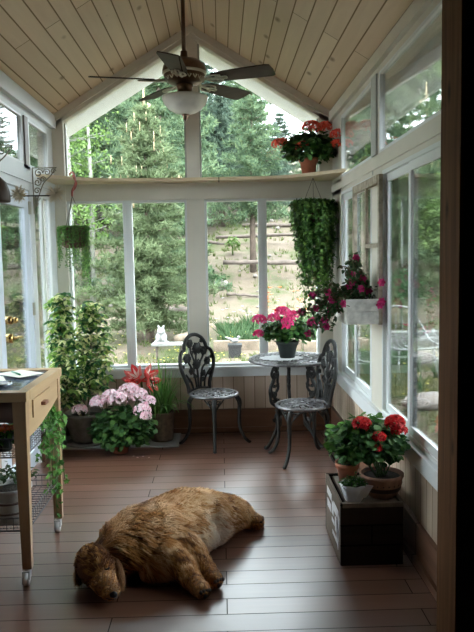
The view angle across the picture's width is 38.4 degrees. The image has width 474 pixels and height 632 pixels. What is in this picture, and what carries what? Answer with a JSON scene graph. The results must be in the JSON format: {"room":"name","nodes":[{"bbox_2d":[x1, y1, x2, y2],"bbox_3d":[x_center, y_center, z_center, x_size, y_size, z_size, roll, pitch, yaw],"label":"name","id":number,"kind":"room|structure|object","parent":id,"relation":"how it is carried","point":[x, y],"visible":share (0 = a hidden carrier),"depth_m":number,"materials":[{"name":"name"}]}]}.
{"room":"sunroom","nodes":[
{"label":"sunroom","id":0,"kind":"room"},
{"bbox_2d":[0,402,63,472],"bbox_3d":[-1.488,0.820,4.139,0.120,0.280,3.230,-1,5,-1],"label":"wall","id":1,"kind":"structure","parent":0,"point":[62,409],"depth_m":4.12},
{"bbox_2d":[0,144,12,160],"bbox_3d":[-1.353,-0.804,3.862,0.175,0.330,0.016,-1,5,-1],"label":"bracket","id":2,"kind":"object","parent":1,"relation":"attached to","point":[8,145],"visible":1,"depth_m":3.85,"materials":[{"name":"silver metal"}]},
{"bbox_2d":[0,177,10,202],"bbox_3d":[-1.371,-0.802,3.862,0.154,0.307,0.154,-1,5,-1],"label":"bell","id":3,"kind":"object","parent":2,"relation":"hanging from","point":[5,197],"visible":1,"depth_m":3.84,"materials":[{"name":"brown metal"}]},
{"bbox_2d":[0,100,23,163],"bbox_3d":[-1.482,-1.162,4.038,0.034,0.345,1.320,-1,5,-1],"label":"window","id":4,"kind":"structure","parent":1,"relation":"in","point":[10,119],"depth_m":4.50,"materials":[{"name":"clear glass"}]},
{"bbox_2d":[0,185,39,478],"bbox_3d":[-1.438,0.122,4.550,0.115,1.955,0.770,-1,5,-1],"label":"door","id":5,"kind":"structure","parent":1,"relation":"in","point":[17,307],"depth_m":4.56,"materials":[{"name":"white paint"}]},
{"bbox_2d":[10,185,65,202],"bbox_3d":[-1.282,-0.786,4.348,0.386,0.142,0.087,-1,5,-1],"label":"rod","id":6,"kind":"object","parent":5,"relation":"attached to","point":[19,194],"visible":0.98,"depth_m":4.36,"materials":[{"name":"black metal"}]},
{"bbox_2d":[22,115,29,165],"bbox_3d":[-1.476,-1.226,4.758,0.012,0.335,0.085,-1,5,-1],"label":"trim","id":7,"kind":"structure","parent":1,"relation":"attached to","point":[25,119],"depth_m":4.74,"materials":[{"name":"grey wood"}]},
{"bbox_2d":[0,70,57,473],"bbox_3d":[-1.488,-0.189,4.049,0.155,2.707,3.230,-1,5,-1],"label":"trim","id":8,"kind":"structure","parent":1,"relation":"attached to","point":[13,172],"depth_m":4.89,"materials":[{"name":"grey"}]},
{"bbox_2d":[2,414,66,474],"bbox_3d":[-1.473,1.060,4.150,0.142,0.200,3.208,-1,5,-1],"label":"baseboard","id":9,"kind":"structure","parent":1,"relation":"attached to","point":[44,459],"depth_m":5.11,"materials":[{"name":"brown wood"}]},
{"bbox_2d":[28,120,48,173],"bbox_3d":[-1.509,-1.258,5.118,0.034,0.345,0.550,-1,5,-1],"label":"window","id":10,"kind":"structure","parent":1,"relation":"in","point":[38,144],"depth_m":5.15,"materials":[{"name":"clear glass"}]},
{"bbox_2d":[34,192,54,367],"bbox_3d":[-1.492,-0.215,5.242,0.033,1.425,0.490,-1,5,-1],"label":"window","id":11,"kind":"structure","parent":1,"relation":"in","point":[42,219],"depth_m":5.24,"materials":[{"name":"white plastic"}]},
{"bbox_2d":[32,167,56,213],"bbox_3d":[-1.378,-0.900,4.887,0.175,0.330,0.016,-1,5,-1],"label":"bracket","id":12,"kind":"object","parent":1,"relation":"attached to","point":[35,205],"visible":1,"depth_m":4.88,"materials":[{"name":"silver metal"}]},
{"bbox_2d":[67,48,315,137],"bbox_3d":[-0.333,-1.750,4.074,2.851,0.989,4.100,-1,5,-1],"label":"soffit","id":13,"kind":"structure","parent":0,"point":[134,86],"depth_m":5.89,"materials":[{"name":"white"}]},
{"bbox_2d":[63,375,332,411],"bbox_3d":[-0.326,0.648,5.834,2.527,0.280,0.120,-1,5,-1],"label":"wall","id":14,"kind":"structure","parent":0,"point":[253,390],"depth_m":5.78,"materials":[{"name":"beige wood"}]},
{"bbox_2d":[64,120,186,177],"bbox_3d":[-0.923,-1.658,5.594,1.002,1.113,0.040,-1,5,-1],"label":"window","id":15,"kind":"structure","parent":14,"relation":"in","point":[65,131],"depth_m":5.60,"materials":[{"name":"grey"}]},
{"bbox_2d":[67,200,189,368],"bbox_3d":[-0.901,-0.261,5.718,0.994,1.402,0.102,-1,5,-1],"label":"window","id":16,"kind":"structure","parent":14,"relation":"in","point":[127,205],"depth_m":5.68,"materials":[{"name":"white plastic"}]},
{"bbox_2d":[36,168,345,184],"bbox_3d":[-0.348,-1.083,5.294,2.285,0.025,0.606,-1,5,-1],"label":"wall shelf","id":17,"kind":"object","parent":14,"relation":"attached to","point":[328,175],"visible":0.97,"depth_m":5.42,"materials":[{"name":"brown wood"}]},
{"bbox_2d":[56,172,91,289],"bbox_3d":[-1.254,-0.654,5.203,0.249,0.898,0.254,-1,5,-1],"label":"hanging basket","id":18,"kind":"object","parent":17,"relation":"hanging from","point":[74,236],"visible":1,"depth_m":5.16,"materials":[{"name":"green plant"}]},
{"bbox_2d":[61,227,84,247],"bbox_3d":[-1.251,-0.598,5.208,0.196,0.155,0.195,-1,5,-1],"label":"basket","id":19,"kind":"object","parent":18,"relation":"on","point":[71,237],"depth_m":5.12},
{"bbox_2d":[271,120,340,172],"bbox_3d":[0.540,-1.333,5.389,0.545,0.422,0.508,-2,5,-13],"label":"geranium","id":20,"kind":"object","parent":17,"relation":"on","point":[312,147],"visible":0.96,"depth_m":5.31,"materials":[{"name":"plant"}]},
{"bbox_2d":[299,157,317,172],"bbox_3d":[0.569,-1.188,5.406,0.156,0.130,0.156,-1,5,-1],"label":"pot","id":21,"kind":"object","parent":17,"relation":"on","point":[307,166],"depth_m":5.35,"materials":[{"name":"ceramic"}]},
{"bbox_2d":[287,178,338,307],"bbox_3d":[0.611,-0.576,5.428,0.415,1.040,0.406,-6,7,-41],"label":"ivy","id":22,"kind":"object","parent":17,"relation":"hanging from","point":[314,219],"visible":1,"depth_m":5.33,"materials":[{"name":"green plant"}]},
{"bbox_2d":[52,114,332,368],"bbox_3d":[-0.347,-0.569,5.710,2.527,2.167,0.150,-1,5,-1],"label":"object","id":23,"kind":"structure","parent":14,"relation":"attached to","point":[195,194],"depth_m":5.62,"materials":[{"name":"beige paint"}]},
{"bbox_2d":[53,25,331,177],"bbox_3d":[-0.367,-1.724,5.587,2.387,1.250,0.150,-1,5,-1],"label":"trim","id":24,"kind":"structure","parent":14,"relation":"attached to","point":[194,36],"depth_m":5.51,"materials":[{"name":"paint"}]},
{"bbox_2d":[64,406,332,436],"bbox_3d":[-0.321,0.889,5.836,2.527,0.200,0.160,-1,5,-1],"label":"baseboard","id":25,"kind":"structure","parent":14,"relation":"attached to","point":[252,419],"depth_m":5.78,"materials":[{"name":"brown wood"}]},
{"bbox_2d":[70,365,331,379],"bbox_3d":[-0.328,0.467,5.780,2.287,0.090,0.155,-1,5,-1],"label":"trim","id":26,"kind":"structure","parent":14,"relation":"on","point":[249,370],"depth_m":5.72,"materials":[{"name":"white plastic"}]},
{"bbox_2d":[197,44,317,176],"bbox_3d":[0.178,-1.682,5.619,0.988,1.117,0.040,-1,5,-1],"label":"window","id":27,"kind":"structure","parent":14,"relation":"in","point":[197,44],"depth_m":5.61,"materials":[{"name":"grey"}]},
{"bbox_2d":[204,198,319,365],"bbox_3d":[0.217,-0.283,5.744,0.960,1.402,0.102,-1,5,-1],"label":"window","id":28,"kind":"structure","parent":14,"relation":"in","point":[261,202],"depth_m":5.70,"materials":[{"name":"white plastic"}]},
{"bbox_2d":[0,0,413,113],"bbox_3d":[-0.331,-1.830,3.941,2.527,0.807,3.250,-1,5,-1],"label":"ceiling","id":29,"kind":"structure","parent":0,"point":[50,49],"depth_m":4.51,"materials":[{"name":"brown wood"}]},
{"bbox_2d":[88,0,275,121],"bbox_3d":[-0.358,-1.746,4.377,1.181,0.960,1.162,-1,5,-1],"label":"ceiling fan","id":30,"kind":"object","parent":29,"relation":"hanging from","point":[183,72],"visible":1,"depth_m":4.34,"materials":[{"name":"brown wood"}]},
{"bbox_2d":[0,430,436,631],"bbox_3d":[-0.005,1.428,1.433,6.400,0.100,9.000,-1,5,-1],"label":"floor","id":31,"kind":"structure","parent":0,"point":[287,574],"depth_m":3.33,"materials":[{"name":"brown wood"}]},
{"bbox_2d":[0,368,63,585],"bbox_3d":[-1.154,0.767,3.409,0.458,0.905,0.691,-1,5,-1],"label":"kitchen cart","id":32,"kind":"object","parent":31,"relation":"on","point":[25,403],"visible":0.8,"depth_m":3.13,"materials":[{"name":"brown wood"}]},
{"bbox_2d":[0,381,12,386],"bbox_3d":[-1.113,0.322,3.220,0.100,0.012,0.100,-1,5,-1],"label":"glass dish","id":33,"kind":"object","parent":32,"relation":"on","point":[2,383],"visible":1,"depth_m":3.22,"materials":[{"name":"clear glass"}]},
{"bbox_2d":[0,469,31,525],"bbox_3d":[-1.077,0.855,3.228,0.208,0.241,0.208,-1,5,-1],"label":"striped pot","id":34,"kind":"object","parent":32,"relation":"in","point":[9,508],"visible":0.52,"depth_m":3.15,"materials":[{"name":"grey"}]},
{"bbox_2d":[0,424,34,452],"bbox_3d":[-1.104,0.560,3.199,0.275,0.144,0.289,-1,5,-1],"label":"flower pot","id":35,"kind":"object","parent":32,"relation":"on","point":[6,430],"visible":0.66,"depth_m":3.14,"materials":[{"name":"black"}]},
{"bbox_2d":[0,461,39,480],"bbox_3d":[-1.131,0.845,3.459,0.239,0.222,0.212,0,5,13],"label":"potted plant","id":36,"kind":"object","parent":32,"relation":"in","point":[6,466],"visible":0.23,"depth_m":3.46,"materials":[{"name":"green plant"}]},
{"bbox_2d":[0,370,43,377],"bbox_3d":[-1.120,0.297,3.509,0.200,0.002,0.150,3,6,37],"label":"paper sheet","id":37,"kind":"object","parent":32,"relation":"on","point":[24,373],"visible":0.92,"depth_m":3.50,"materials":[{"name":"white paper"}]},
{"bbox_2d":[0,417,52,458],"bbox_3d":[-1.167,0.577,3.397,0.387,0.092,0.624,-1,5,-1],"label":"wire basket","id":38,"kind":"object","parent":32,"relation":"on","point":[22,448],"depth_m":3.09,"materials":[{"name":"grey metal"}]},
{"bbox_2d":[0,474,56,531],"bbox_3d":[-1.161,0.933,3.429,0.387,0.067,0.624,-1,5,-1],"label":"wire basket","id":39,"kind":"object","parent":32,"relation":"on","point":[25,520],"depth_m":3.22,"materials":[{"name":"grey metal"}]},
{"bbox_2d":[8,404,69,517],"bbox_3d":[-1.065,0.759,3.544,0.322,0.635,0.369,-1,5,-1],"label":"trailing ivy","id":40,"kind":"object","parent":32,"relation":"on","point":[51,421],"visible":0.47,"depth_m":3.55,"materials":[{"name":"green plant"}]},
{"bbox_2d":[72,382,157,453],"bbox_3d":[-0.890,0.785,5.216,0.585,0.537,0.558,-6,7,-42],"label":"geranium","id":41,"kind":"object","parent":31,"relation":"on","point":[115,431],"visible":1,"depth_m":5.13,"materials":[{"name":"plant"}]},
{"bbox_2d":[113,445,128,453],"bbox_3d":[-0.901,0.989,5.248,0.177,0.125,0.177,-1,5,-1],"label":"pot","id":42,"kind":"object","parent":31,"relation":"on","point":[125,449],"depth_m":5.20,"materials":[{"name":"ceramic"}]},
{"bbox_2d":[62,433,180,449],"bbox_3d":[-0.947,1.021,5.548,0.960,0.010,0.395,-1,5,-1],"label":"tray","id":43,"kind":"object","parent":31,"relation":"on","point":[176,439],"visible":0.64,"depth_m":5.40,"materials":[{"name":"grey plastic"}]},
{"bbox_2d":[42,292,115,447],"bbox_3d":[-1.253,0.421,5.391,0.640,1.240,0.416,-6,7,-44],"label":"variegated schefflera","id":44,"kind":"object","parent":43,"relation":"on","point":[77,424],"visible":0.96,"depth_m":5.34,"materials":[{"name":"green plant"}]},
{"bbox_2d":[64,407,102,443],"bbox_3d":[-1.224,0.892,5.503,0.329,0.240,0.329,-1,5,-1],"label":"pot","id":45,"kind":"object","parent":43,"relation":"on","point":[77,424],"depth_m":5.38,"materials":[{"name":"grey ceramic"}]},
{"bbox_2d":[121,357,200,441],"bbox_3d":[-0.622,0.672,5.472,0.714,0.682,0.516,-1,5,-1],"label":"potted plant","id":46,"kind":"object","parent":43,"relation":"on","point":[164,415],"visible":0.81,"depth_m":5.46,"materials":[{"name":"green plant"}]},
{"bbox_2d":[72,486,264,600],"bbox_3d":[-0.315,1.037,3.390,0.698,0.337,1.050,1,5,18],"label":"dog","id":47,"kind":"object","parent":31,"relation":"on","point":[168,536],"visible":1,"depth_m":3.13},
{"bbox_2d":[178,333,250,453],"bbox_3d":[-0.196,0.584,5.418,0.458,0.878,0.421,4,7,43],"label":"bistro chair","id":48,"kind":"object","parent":31,"relation":"on","point":[208,393],"visible":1,"depth_m":5.44,"materials":[{"name":"grey metal"}]},
{"bbox_2d":[248,352,326,449],"bbox_3d":[0.435,0.670,5.423,0.686,0.685,0.680,-4,6,-31],"label":"bistro table","id":49,"kind":"object","parent":31,"relation":"on","point":[309,360],"visible":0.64,"depth_m":5.28,"materials":[{"name":"grey metal"}]},
{"bbox_2d":[259,355,302,360],"bbox_3d":[0.349,0.330,5.371,0.351,0.003,0.286,-1,5,-1],"label":"lace doily","id":50,"kind":"object","parent":49,"relation":"on","point":[272,357],"visible":0.87,"depth_m":5.33,"materials":[{"name":"white fabric"}]},
{"bbox_2d":[251,306,319,357],"bbox_3d":[0.384,0.122,5.352,0.454,0.414,0.441,-6,7,-42],"label":"geranium","id":51,"kind":"object","parent":50,"relation":"on","point":[285,328],"visible":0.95,"depth_m":5.29,"materials":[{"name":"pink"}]},
{"bbox_2d":[276,339,298,357],"bbox_3d":[0.398,0.259,5.376,0.183,0.135,0.183,-1,5,-1],"label":"pot","id":52,"kind":"object","parent":50,"relation":"on","point":[286,350],"depth_m":5.32,"materials":[{"name":"black"}]},
{"bbox_2d":[268,339,337,468],"bbox_3d":[0.492,0.613,4.961,0.458,0.878,0.421,-2,5,-12],"label":"bistro chair","id":53,"kind":"object","parent":31,"relation":"on","point":[325,397],"visible":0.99,"depth_m":4.94,"materials":[{"name":"grey metal"}]},
{"bbox_2d":[326,472,402,565],"bbox_3d":[0.641,1.027,3.490,0.304,0.310,0.464,-1,5,-1],"label":"wooden crate","id":54,"kind":"object","parent":31,"relation":"on","point":[369,531],"visible":0.79,"depth_m":3.27,"materials":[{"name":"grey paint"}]},
{"bbox_2d":[323,421,359,480],"bbox_3d":[0.578,0.710,3.569,0.275,0.332,0.266,4,7,43],"label":"geranium","id":55,"kind":"object","parent":54,"relation":"on","point":[344,469],"visible":0.16,"depth_m":3.54,"materials":[{"name":"ceramic"}]},
{"bbox_2d":[335,460,359,480],"bbox_3d":[0.580,0.821,3.572,0.129,0.110,0.129,-1,5,-1],"label":"pot","id":56,"kind":"object","parent":54,"relation":"on","point":[344,469],"depth_m":3.53,"materials":[{"name":"ceramic"}]},
{"bbox_2d":[338,471,372,501],"bbox_3d":[0.571,0.832,3.315,0.146,0.134,0.144,-3,5,-16],"label":"pot","id":57,"kind":"object","parent":54,"relation":"on","point":[354,489],"visible":0.99,"depth_m":3.27,"materials":[{"name":"grey ceramic"}]},
{"bbox_2d":[328,412,410,499],"bbox_3d":[0.652,0.679,3.357,0.391,0.428,0.407,-2,5,-8],"label":"geranium","id":58,"kind":"object","parent":54,"relation":"on","point":[369,440],"visible":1,"depth_m":3.27,"materials":[{"name":"plant"}]},
{"bbox_2d":[359,466,403,499],"bbox_3d":[0.718,0.833,3.376,0.216,0.115,0.216,-1,5,-1],"label":"pot","id":59,"kind":"object","parent":54,"relation":"on","point":[386,483],"depth_m":3.31,"materials":[{"name":"ceramic"}]},
{"bbox_2d":[333,382,437,544],"bbox_3d":[0.918,0.773,4.194,0.120,0.280,3.230,-1,5,-1],"label":"wall","id":60,"kind":"structure","parent":0,"point":[419,495],"depth_m":3.39,"materials":[{"name":"beige wood"}]},
{"bbox_2d":[0,366,437,491],"bbox_3d":[-0.288,0.620,4.123,2.487,0.090,3.175,-1,5,-1],"label":"trim","id":61,"kind":"structure","parent":60,"relation":"attached to","point":[419,460],"depth_m":3.35,"materials":[{"name":"white plastic"}]},
{"bbox_2d":[341,176,371,401],"bbox_3d":[0.845,-0.203,4.758,0.042,1.407,1.050,-1,5,-1],"label":"window","id":62,"kind":"structure","parent":60,"relation":"in","point":[356,339],"depth_m":4.73,"materials":[{"name":"white plastic"}]},
{"bbox_2d":[341,82,371,176],"bbox_3d":[0.823,-1.245,4.665,0.029,0.465,1.070,-1,5,-1],"label":"window","id":63,"kind":"structure","parent":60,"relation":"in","point":[356,120],"depth_m":4.67,"materials":[{"name":"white glass"}]},
{"bbox_2d":[371,73,377,174],"bbox_3d":[0.823,-1.135,4.052,0.022,0.570,0.130,-1,5,-1],"label":"trim","id":64,"kind":"structure","parent":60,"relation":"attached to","point":[374,80],"depth_m":4.01,"materials":[{"name":"grey wood"}]},
{"bbox_2d":[329,407,436,602],"bbox_3d":[0.902,1.014,4.204,0.160,0.200,3.208,-1,5,-1],"label":"baseboard","id":65,"kind":"structure","parent":60,"relation":"attached to","point":[420,548],"depth_m":3.22,"materials":[{"name":"brown wood"}]},
{"bbox_2d":[329,0,440,411],"bbox_3d":[0.881,-0.475,4.082,0.150,2.227,3.230,-1,5,-1],"label":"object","id":66,"kind":"structure","parent":60,"relation":"attached to","point":[429,133],"depth_m":4.08,"materials":[{"name":"beige paint"}]},
{"bbox_2d":[352,140,440,465],"bbox_3d":[0.846,-0.113,3.747,0.090,1.407,1.880,-1,5,-1],"label":"window","id":67,"kind":"structure","parent":60,"relation":"in","point":[411,186],"depth_m":3.40,"materials":[{"name":"white plastic"}]},
{"bbox_2d":[294,252,385,338],"bbox_3d":[0.593,-0.125,4.072,0.510,0.510,0.437,-1,5,-1],"label":"planter box","id":68,"kind":"object","parent":67,"relation":"attached to","point":[354,304],"visible":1,"depth_m":3.99,"materials":[{"name":"white wood"}]},
{"bbox_2d":[379,0,441,152],"bbox_3d":[0.856,-1.127,3.335,0.029,0.465,1.240,-1,5,-1],"label":"window","id":69,"kind":"structure","parent":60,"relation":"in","point":[410,81],"depth_m":3.32,"materials":[{"name":"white glass"}]},
{"bbox_2d":[436,0,465,631],"bbox_3d":[0.826,0.021,2.411,0.156,2.500,0.207,-1,5,-1],"label":"trim","id":70,"kind":"structure","parent":60,"relation":"attached to","point":[453,11],"depth_m":2.38,"materials":[{"name":"wood"}]},
{"bbox_2d":[458,0,473,631],"bbox_3d":[0.006,-0.166,-0.386,6.400,3.400,5.660,-1,5,-1],"label":"wall","id":71,"kind":"structure","parent":0,"point":[466,541],"depth_m":2.33,"materials":[{"name":"black"}]},
{"label":"outside","id":72,"kind":"structure","parent":0,"visible":0},
{"bbox_2d":[74,156,316,364],"bbox_3d":[-0.539,-4.613,19.661,44.000,8.939,52.000,-1,5,-1],"label":"ground","id":73,"kind":"structure","parent":72,"point":[275,279],"depth_m":12.99,"materials":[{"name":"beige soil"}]},
{"bbox_2d":[74,204,110,289],"bbox_3d":[-3.521,-2.780,11.290,2.600,5.580,2.649,-6,7,-43],"label":"pine tree","id":74,"kind":"object","parent":73,"relation":"on","point":[95,280],"visible":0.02,"depth_m":11.31,"materials":[{"name":"green plant"}]},
{"bbox_2d":[67,111,118,317],"bbox_3d":[-2.653,-2.027,10.950,1.549,4.245,1.483,-3,5,-21],"label":"tree","id":75,"kind":"object","parent":73,"relation":"on","point":[73,208],"visible":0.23,"depth_m":10.95,"materials":[{"name":"green plant"}]},
{"bbox_2d":[68,124,122,311],"bbox_3d":[-2.408,-2.130,11.197,1.534,4.302,1.599,-1,5,-1],"label":"tree","id":76,"kind":"object","parent":73,"relation":"on","point":[77,165],"visible":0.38,"depth_m":11.20,"materials":[{"name":"green plant"}]},
{"bbox_2d":[70,102,139,249],"bbox_3d":[-3.520,-4.111,15.866,2.425,5.248,2.621,0,5,16],"label":"pine tree","id":77,"kind":"object","parent":73,"relation":"on","point":[109,116],"visible":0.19,"depth_m":15.58,"materials":[{"name":"green plant"}]},
{"bbox_2d":[70,116,139,225],"bbox_3d":[-4.145,-6.404,18.593,3.602,8.001,3.966,-1,5,0],"label":"spruce tree","id":78,"kind":"object","parent":73,"relation":"on","point":[86,220],"visible":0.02,"depth_m":18.63,"materials":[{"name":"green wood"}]},
{"bbox_2d":[74,88,218,342],"bbox_3d":[-1.325,-1.388,9.599,1.976,3.650,1.748,4,7,44],"label":"pine tree","id":79,"kind":"object","parent":73,"relation":"on","point":[154,289],"visible":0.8,"depth_m":9.42,"materials":[{"name":"green plant"}]},
{"bbox_2d":[80,76,234,294],"bbox_3d":[-1.460,-3.161,12.392,2.860,5.612,2.542,-1,5,-1],"label":"pine tree","id":80,"kind":"object","parent":73,"relation":"on","point":[162,110],"visible":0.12,"depth_m":12.13,"materials":[{"name":"green plant"}]},
{"bbox_2d":[108,89,220,163],"bbox_3d":[-2.164,-6.129,17.557,3.618,8.090,3.587,0,5,14],"label":"pine tree","id":81,"kind":"object","parent":73,"relation":"on","point":[215,122],"visible":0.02,"depth_m":17.25,"materials":[{"name":"green plant"}]},
{"bbox_2d":[151,342,182,363],"bbox_3d":[-0.853,0.497,8.660,0.450,0.314,0.220,-1,5,-1],"label":"stone slab","id":82,"kind":"object","parent":73,"relation":"on","point":[170,343],"visible":0.49,"depth_m":8.56,"materials":[{"name":"grey stone"}]},
{"bbox_2d":[153,325,169,343],"bbox_3d":[-0.963,0.233,8.634,0.230,0.237,0.230,-1,5,-1],"label":"statue","id":83,"kind":"object","parent":82,"relation":"on","point":[161,337],"visible":1,"depth_m":8.57,"materials":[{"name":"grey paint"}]},
{"bbox_2d":[77,333,277,362],"bbox_3d":[-0.635,0.501,7.804,6.155,0.292,5.543,-1,5,-1],"label":"flowers","id":84,"kind":"object","parent":73,"relation":"on","point":[77,333],"visible":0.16,"depth_m":9.23,"materials":[{"name":"yellow plant"}]},
{"bbox_2d":[163,306,209,313],"bbox_3d":[-0.834,-0.099,11.167,0.762,0.133,0.117,0,5,7],"label":"log","id":85,"kind":"object","parent":73,"relation":"on","point":[172,308],"visible":0.26,"depth_m":11.14,"materials":[{"name":"wood"}]},
{"bbox_2d":[163,92,223,207],"bbox_3d":[-1.094,-3.860,16.732,1.871,4.055,2.024,-6,7,-43],"label":"pine tree","id":86,"kind":"object","parent":73,"relation":"on","point":[211,155],"visible":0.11,"depth_m":16.39,"materials":[{"name":"green plant"}]},
{"bbox_2d":[207,240,224,244],"bbox_3d":[-0.634,-1.778,16.395,0.691,0.219,0.083,0,5,16],"label":"log","id":87,"kind":"object","parent":73,"relation":"on","point":[210,241],"visible":0.56,"depth_m":16.34,"materials":[{"name":"wood"}]},
{"bbox_2d":[208,270,228,283],"bbox_3d":[-0.457,-0.707,12.985,0.634,0.364,0.601,-6,7,-43],"label":"bush","id":88,"kind":"object","parent":73,"relation":"on","point":[214,276],"visible":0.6,"depth_m":12.86,"materials":[{"name":"green plant"}]},
{"bbox_2d":[211,279,227,289],"bbox_3d":[-0.320,-0.582,13.007,0.311,0.255,0.408,1,5,20],"label":"rock","id":89,"kind":"object","parent":73,"relation":"on","point":[224,281],"visible":0.3,"depth_m":12.89,"materials":[{"name":"stone"}]},
{"bbox_2d":[200,60,243,175],"bbox_3d":[-1.271,-5.705,19.524,3.682,6.000,3.435,-1,5,2],"label":"spruce tree","id":90,"kind":"object","parent":73,"relation":"on","point":[210,100],"visible":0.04,"depth_m":19.30,"materials":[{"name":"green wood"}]},
{"bbox_2d":[203,95,245,226],"bbox_3d":[-0.284,-4.233,18.242,2.098,3.720,2.018,2,6,32],"label":"spruce tree","id":91,"kind":"object","parent":73,"relation":"on","point":[219,102],"visible":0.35,"depth_m":18.05,"materials":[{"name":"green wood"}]},
{"bbox_2d":[224,236,240,254],"bbox_3d":[-0.102,-1.582,15.216,0.384,0.434,0.424,-1,5,-1],"label":"bush","id":92,"kind":"object","parent":73,"relation":"on","point":[230,242],"visible":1,"depth_m":15.15,"materials":[{"name":"green plant"}]},
{"bbox_2d":[228,343,241,357],"bbox_3d":[-0.028,0.471,9.080,0.190,0.200,0.190,-1,5,-1],"label":"planter","id":93,"kind":"object","parent":73,"relation":"on","point":[234,349],"visible":0.84,"depth_m":9.00,"materials":[{"name":"grey stone"}]},
{"bbox_2d":[225,335,239,342],"bbox_3d":[-0.054,0.310,9.065,0.218,0.099,0.064,-1,5,-1],"label":"bird ornament","id":94,"kind":"object","parent":93,"relation":"on","point":[234,340],"visible":1,"depth_m":9.05,"materials":[{"name":"grey paint"}]},
{"bbox_2d":[226,293,258,296],"bbox_3d":[0.137,-0.379,12.271,0.660,0.087,0.051,0,5,7],"label":"log","id":95,"kind":"object","parent":73,"relation":"on","point":[227,294],"visible":0.85,"depth_m":12.26,"materials":[{"name":"brown wood"}]},
{"bbox_2d":[207,85,290,272],"bbox_3d":[0.369,-2.901,13.693,1.763,4.075,1.882,2,6,27],"label":"pine tree","id":96,"kind":"object","parent":73,"relation":"on","point":[254,164],"visible":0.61,"depth_m":13.48,"materials":[{"name":"green plant"}]},
{"bbox_2d":[223,80,274,210],"bbox_3d":[0.074,-5.623,21.124,2.430,4.770,2.612,-1,5,5],"label":"pine tree","id":97,"kind":"object","parent":73,"relation":"on","point":[235,84],"visible":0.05,"depth_m":20.82,"materials":[{"name":"green plant"}]},
{"bbox_2d":[216,233,296,238],"bbox_3d":[1.144,-1.935,16.174,3.302,0.142,0.084,-1,5,0],"label":"log","id":98,"kind":"object","parent":73,"relation":"on","point":[268,234],"visible":0.36,"depth_m":16.15,"materials":[{"name":"brown wood"}]},
{"bbox_2d":[213,339,301,351],"bbox_3d":[0.284,0.439,9.411,1.220,0.220,0.120,-1,5,-1],"label":"edging timber","id":99,"kind":"object","parent":73,"relation":"on","point":[218,345],"visible":0.39,"depth_m":9.35,"materials":[{"name":"beige wood"}]},
{"bbox_2d":[210,308,315,342],"bbox_3d":[1.453,0.296,8.767,2.645,0.616,4.838,-3,5,-21],"label":"flower bed leaves","id":100,"kind":"object","parent":73,"relation":"on","point":[248,327],"visible":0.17,"depth_m":10.10,"materials":[{"name":"green plant"}]},
{"bbox_2d":[267,286,308,315],"bbox_3d":[0.720,-0.220,10.143,0.776,0.400,1.040,-1,5,-1],"label":"flowers","id":101,"kind":"object","parent":100,"relation":"in","point":[278,286],"visible":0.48,"depth_m":10.34,"materials":[{"name":"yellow plant"}]},
{"bbox_2d":[242,223,291,226],"bbox_3d":[1.544,-2.401,17.999,2.809,0.147,0.102,-1,5,3],"label":"log","id":102,"kind":"object","parent":73,"relation":"on","point":[247,224],"visible":0.41,"depth_m":17.99,"materials":[{"name":"wood"}]},
{"bbox_2d":[223,260,314,264],"bbox_3d":[1.006,-1.030,13.137,2.556,0.146,0.093,-1,5,1],"label":"log","id":103,"kind":"object","parent":73,"relation":"on","point":[225,262],"visible":0.51,"depth_m":13.11,"materials":[{"name":"wood"}]},
{"bbox_2d":[259,122,292,219],"bbox_3d":[0.959,-4.080,19.342,1.714,2.760,1.724,-1,5,-3],"label":"spruce tree","id":104,"kind":"object","parent":73,"relation":"on","point":[275,125],"visible":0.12,"depth_m":19.10,"materials":[{"name":"green plant"}]},
{"bbox_2d":[271,112,301,174],"bbox_3d":[1.571,-5.511,23.544,1.964,3.120,1.763,-1,5,1],"label":"spruce tree","id":105,"kind":"object","parent":73,"relation":"on","point":[278,117],"visible":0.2,"depth_m":23.48,"materials":[{"name":"green plant"}]},
{"bbox_2d":[291,126,315,173],"bbox_3d":[2.454,-5.239,22.179,1.444,3.486,1.572,-5,6,-38],"label":"pine tree","id":106,"kind":"object","parent":73,"relation":"on","point":[297,166],"visible":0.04,"depth_m":22.09,"materials":[{"name":"green plant"}]},
{"bbox_2d":[303,340,316,351],"bbox_3d":[1.556,0.438,9.367,1.280,0.220,0.120,-1,5,-1],"label":"edging timber","id":107,"kind":"object","parent":73,"relation":"on","point":[311,346],"visible":0.06,"depth_m":9.29,"materials":[{"name":"beige wood"}]},
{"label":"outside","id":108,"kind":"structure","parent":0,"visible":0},
{"bbox_2d":[173,332,187,341],"bbox_3d":[-0.686,0.281,9.249,0.376,0.168,0.113,-5,6,-38],"label":"log","id":109,"kind":"object","parent":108,"point":[180,337],"visible":0.45,"depth_m":9.15,"materials":[{"name":"beige wood"}]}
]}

